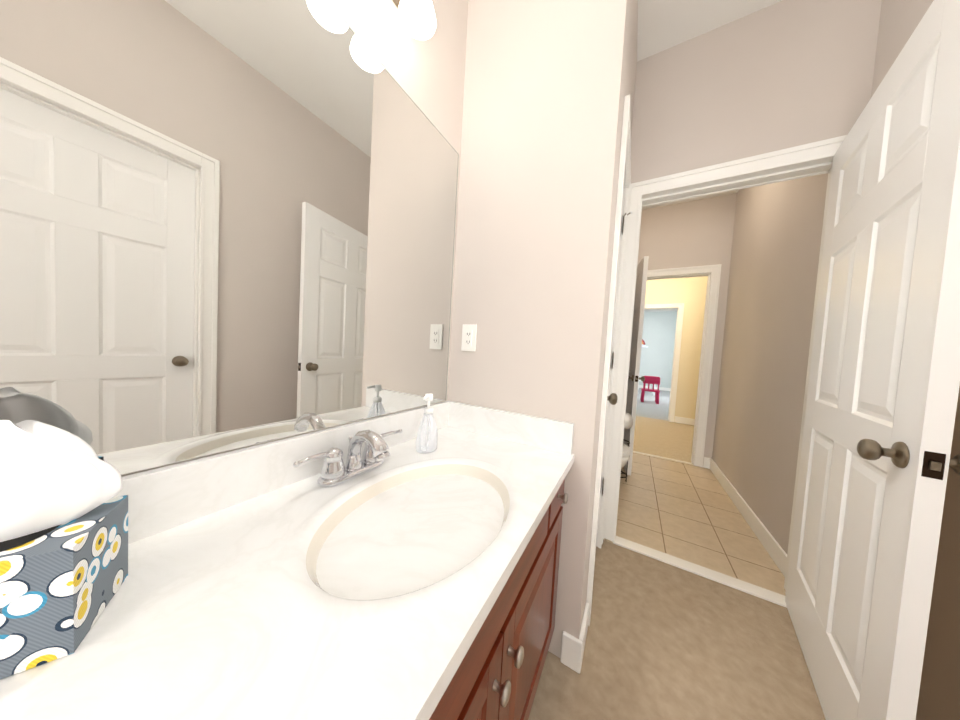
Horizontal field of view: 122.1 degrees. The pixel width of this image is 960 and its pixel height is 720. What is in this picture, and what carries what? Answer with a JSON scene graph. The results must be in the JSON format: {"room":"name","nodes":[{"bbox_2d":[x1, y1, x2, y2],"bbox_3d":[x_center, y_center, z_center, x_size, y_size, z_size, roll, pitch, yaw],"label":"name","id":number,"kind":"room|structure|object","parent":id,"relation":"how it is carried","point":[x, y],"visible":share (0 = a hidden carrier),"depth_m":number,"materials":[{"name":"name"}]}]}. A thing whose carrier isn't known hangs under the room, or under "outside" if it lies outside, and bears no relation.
{"room":"bathroom","nodes":[
{"label":"bathroom","id":0,"kind":"room"},
{"bbox_2d":[0,0,468,476],"bbox_3d":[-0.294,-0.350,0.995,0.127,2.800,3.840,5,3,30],"label":"mirror","id":1,"kind":"object","parent":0,"point":[226,225],"depth_m":0.52,"materials":[{"name":"clear glass"}]},
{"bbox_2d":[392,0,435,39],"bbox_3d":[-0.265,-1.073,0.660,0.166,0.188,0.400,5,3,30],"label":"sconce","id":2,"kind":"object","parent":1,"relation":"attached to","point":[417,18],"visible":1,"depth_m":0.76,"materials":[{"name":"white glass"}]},
{"bbox_2d":[448,0,629,657],"bbox_3d":[0.177,-0.327,1.080,0.620,2.800,0.100,5,3,30],"label":"wall","id":3,"kind":"structure","parent":0,"point":[543,95],"depth_m":0.98,"materials":[{"name":"paint"}]},
{"bbox_2d":[461,324,476,350],"bbox_3d":[-0.049,-0.096,1.148,0.070,0.115,0.008,5,3,30],"label":"outlet","id":4,"kind":"object","parent":3,"relation":"attached to","point":[469,331],"visible":1,"depth_m":1.15,"materials":[{"name":"white plastic"}]},
{"bbox_2d":[583,0,637,614],"bbox_3d":[0.603,-0.313,1.299,0.100,2.800,0.705,5,3,30],"label":"wall","id":5,"kind":"structure","parent":0,"point":[630,69],"depth_m":1.04,"materials":[{"name":"paint"}]},
{"bbox_2d":[596,187,631,545],"bbox_3d":[0.638,0.071,1.307,0.096,2.022,0.457,5,3,30],"label":"closet door leaf","id":6,"kind":"structure","parent":5,"relation":"in","point":[612,398],"depth_m":1.46,"materials":[{"name":"white wood"}]},
{"bbox_2d":[613,451,786,607],"bbox_3d":[1.546,1.099,2.223,0.850,0.012,1.876,5,3,30],"label":"sill","id":7,"kind":"structure","parent":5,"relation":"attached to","point":[747,587],"depth_m":1.40,"materials":[{"name":"white stone"}]},
{"bbox_2d":[639,311,676,387],"bbox_3d":[5.723,-0.384,9.947,4.840,2.800,0.120,5,3,30],"label":"wall","id":8,"kind":"structure","parent":0,"point":[658,338],"depth_m":9.49,"materials":[{"name":"paint"}]},
{"bbox_2d":[639,385,670,390],"bbox_3d":[5.610,0.958,9.947,4.530,0.110,0.014,5,3,30],"label":"baseboard","id":9,"kind":"structure","parent":8,"relation":"attached to","point":[640,386],"depth_m":9.48,"materials":[{"name":"white wood"}]},
{"bbox_2d":[633,388,693,462],"bbox_3d":[3.699,1.094,6.627,4.840,0.100,7.917,5,3,30],"label":"floor","id":10,"kind":"structure","parent":0,"point":[664,438],"depth_m":4.07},
{"bbox_2d":[640,376,660,403],"bbox_3d":[4.342,0.738,6.771,0.396,0.674,0.375,5,3,30],"label":"chair","id":11,"kind":"object","parent":10,"relation":"on","point":[649,380],"visible":0.92,"depth_m":6.61,"materials":[{"name":"red"}]},
{"bbox_2d":[645,276,707,419],"bbox_3d":[2.933,-0.339,5.092,4.840,2.800,0.120,5,3,30],"label":"wall","id":12,"kind":"structure","parent":0,"point":[689,293],"depth_m":4.63,"materials":[{"name":"paint"}]},
{"bbox_2d":[674,416,694,424],"bbox_3d":[4.137,1.108,4.336,1.565,0.110,0.014,5,3,30],"label":"baseboard","id":13,"kind":"structure","parent":12,"relation":"attached to","point":[689,421],"depth_m":4.65,"materials":[{"name":"white wood"}]},
{"bbox_2d":[528,540,825,719],"bbox_3d":[0.102,1.156,0.271,1.740,0.100,2.955,5,3,30],"label":"floor","id":14,"kind":"structure","parent":0,"point":[665,641],"depth_m":1.00,"materials":[{"name":"beige carpet"}]},
{"bbox_2d":[0,401,573,719],"bbox_3d":[-0.197,0.640,0.611,0.566,0.866,1.096,5,3,30],"label":"bathroom vanity","id":15,"kind":"object","parent":14,"relation":"on","point":[406,580],"visible":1,"depth_m":0.43,"materials":[{"name":"white stone"}]},
{"bbox_2d":[0,420,127,678],"bbox_3d":[-0.507,0.177,0.295,0.123,0.266,0.115,2,3,-35],"label":"tissue box","id":16,"kind":"object","parent":15,"relation":"on","point":[63,543],"visible":1,"depth_m":0.29,"materials":[{"name":"multicoloured"}]},
{"bbox_2d":[293,429,401,486],"bbox_3d":[-0.294,0.243,0.689,0.160,0.126,0.310,5,3,30],"label":"faucet","id":17,"kind":"object","parent":15,"relation":"on","point":[335,471],"visible":1,"depth_m":0.66,"materials":[{"name":"silver metal"}]},
{"bbox_2d":[416,393,437,453],"bbox_3d":[-0.175,0.208,0.895,0.062,0.192,0.082,5,3,30],"label":"soap dispenser","id":18,"kind":"object","parent":15,"relation":"on","point":[428,409],"visible":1,"depth_m":0.89,"materials":[{"name":"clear plastic"}]},
{"bbox_2d":[637,193,736,463],"bbox_3d":[2.077,-0.300,3.004,4.240,2.800,0.120,5,3,30],"label":"wall","id":19,"kind":"structure","parent":0,"point":[692,233],"depth_m":2.78,"materials":[{"name":"paint"}]},
{"bbox_2d":[623,256,648,474],"bbox_3d":[1.589,0.063,2.788,0.235,2.022,0.753,5,3,30],"label":"door leaf","id":20,"kind":"structure","parent":19,"relation":"in","point":[634,378],"depth_m":2.48,"materials":[{"name":"white wood"}]},
{"bbox_2d":[603,452,785,595],"bbox_3d":[1.304,1.136,2.361,1.740,0.100,1.868,5,3,30],"label":"floor","id":21,"kind":"structure","parent":0,"point":[687,512],"depth_m":1.83,"materials":[{"name":"beige tile"}]},
{"bbox_2d":[621,443,630,467],"bbox_3d":[0.805,0.673,2.172,0.744,0.784,0.520,5,3,30],"label":"toilet","id":22,"kind":"object","parent":21,"relation":"on","point":[626,452],"visible":0.1,"depth_m":1.95,"materials":[{"name":"white ceramic"}]},
{"bbox_2d":[620,412,632,481],"bbox_3d":[1.274,0.749,2.411,0.172,0.666,0.177,5,3,30],"label":"toilet paper stand","id":23,"kind":"object","parent":21,"relation":"on","point":[628,421],"visible":0.33,"depth_m":2.35,"materials":[{"name":"black metal"}]},
{"bbox_2d":[637,0,781,311],"bbox_3d":[2.660,-1.780,4.417,4.840,0.100,12.740,5,3,30],"label":"ceiling","id":24,"kind":"structure","parent":0,"point":[663,25],"depth_m":1.32,"materials":[{"name":"paint"}]},
{"bbox_2d":[631,0,881,183],"bbox_3d":[0.964,-0.303,1.567,1.500,2.800,0.120,5,3,30],"label":"wall","id":25,"kind":"structure","parent":0,"point":[782,74],"depth_m":1.28,"materials":[{"name":"paint"}]},
{"bbox_2d":[586,95,846,625],"bbox_3d":[1.002,0.063,1.200,0.948,2.102,0.763,5,3,30],"label":"door frame","id":26,"kind":"structure","parent":25,"relation":"attached to","point":[803,161],"depth_m":1.20,"materials":[{"name":"white wood"}]},
{"bbox_2d":[712,0,933,553],"bbox_3d":[1.400,-0.243,0.704,0.120,2.800,4.783,5,3,30],"label":"wall","id":27,"kind":"structure","parent":0,"point":[776,242],"depth_m":1.72,"materials":[{"name":"paint"}]},
{"bbox_2d":[705,457,786,576],"bbox_3d":[1.968,1.082,2.041,0.040,0.110,1.680,5,3,30],"label":"baseboard","id":28,"kind":"structure","parent":27,"relation":"attached to","point":[779,556],"depth_m":1.78,"materials":[{"name":"white wood"}]},
{"bbox_2d":[785,0,959,719],"bbox_3d":[1.217,0.121,0.885,0.239,2.022,0.824,5,3,30],"label":"door leaf","id":29,"kind":"structure","parent":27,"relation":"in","point":[876,462],"depth_m":0.71,"materials":[{"name":"white wood"}]},
{"bbox_2d":[916,386,959,719],"bbox_3d":[1.373,0.150,0.868,0.035,2.000,0.693,5,3,30],"label":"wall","id":30,"kind":"structure","parent":27,"relation":"attached to","point":[939,695],"depth_m":0.72,"materials":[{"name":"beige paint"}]}
]}

